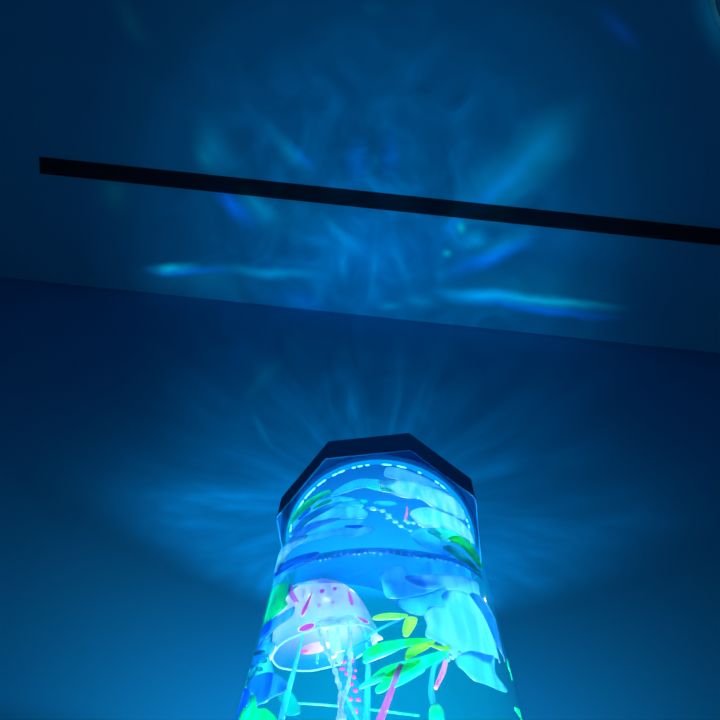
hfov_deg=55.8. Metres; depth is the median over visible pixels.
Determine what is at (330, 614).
jellyfish
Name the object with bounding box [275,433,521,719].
tank
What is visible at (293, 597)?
band
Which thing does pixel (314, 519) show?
plant
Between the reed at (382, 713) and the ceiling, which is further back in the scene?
the ceiling
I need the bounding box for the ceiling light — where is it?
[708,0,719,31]
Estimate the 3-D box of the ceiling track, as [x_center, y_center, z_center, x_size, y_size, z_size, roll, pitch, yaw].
[0.288,-0.350,1.607,2.100,0.006,0.038,6,-73,0]
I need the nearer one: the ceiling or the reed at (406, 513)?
the reed at (406, 513)
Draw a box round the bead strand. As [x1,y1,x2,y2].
[366,507,424,531]
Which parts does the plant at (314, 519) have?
blade, blade, blade, blade, blade, blade, blade, blade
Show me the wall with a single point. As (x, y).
(152, 444)
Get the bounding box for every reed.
[376,663,402,719]
[404,506,407,519]
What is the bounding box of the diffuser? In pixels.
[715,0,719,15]
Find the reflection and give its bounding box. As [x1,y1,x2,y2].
[366,467,481,573]
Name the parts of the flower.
stem, stem, flower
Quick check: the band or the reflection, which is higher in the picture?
the reflection
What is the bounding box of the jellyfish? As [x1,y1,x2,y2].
[269,579,382,719]
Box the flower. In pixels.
[359,559,507,719]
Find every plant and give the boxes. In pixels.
[236,552,319,719]
[274,479,380,574]
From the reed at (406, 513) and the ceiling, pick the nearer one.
the reed at (406, 513)
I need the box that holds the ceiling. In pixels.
[0,0,719,352]
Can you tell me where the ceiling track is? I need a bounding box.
[39,157,719,244]
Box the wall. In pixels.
[0,277,719,719]
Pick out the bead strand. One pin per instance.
(389, 516)
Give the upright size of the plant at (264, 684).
0.118 m
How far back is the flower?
0.24 m
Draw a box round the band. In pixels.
[289,582,320,603]

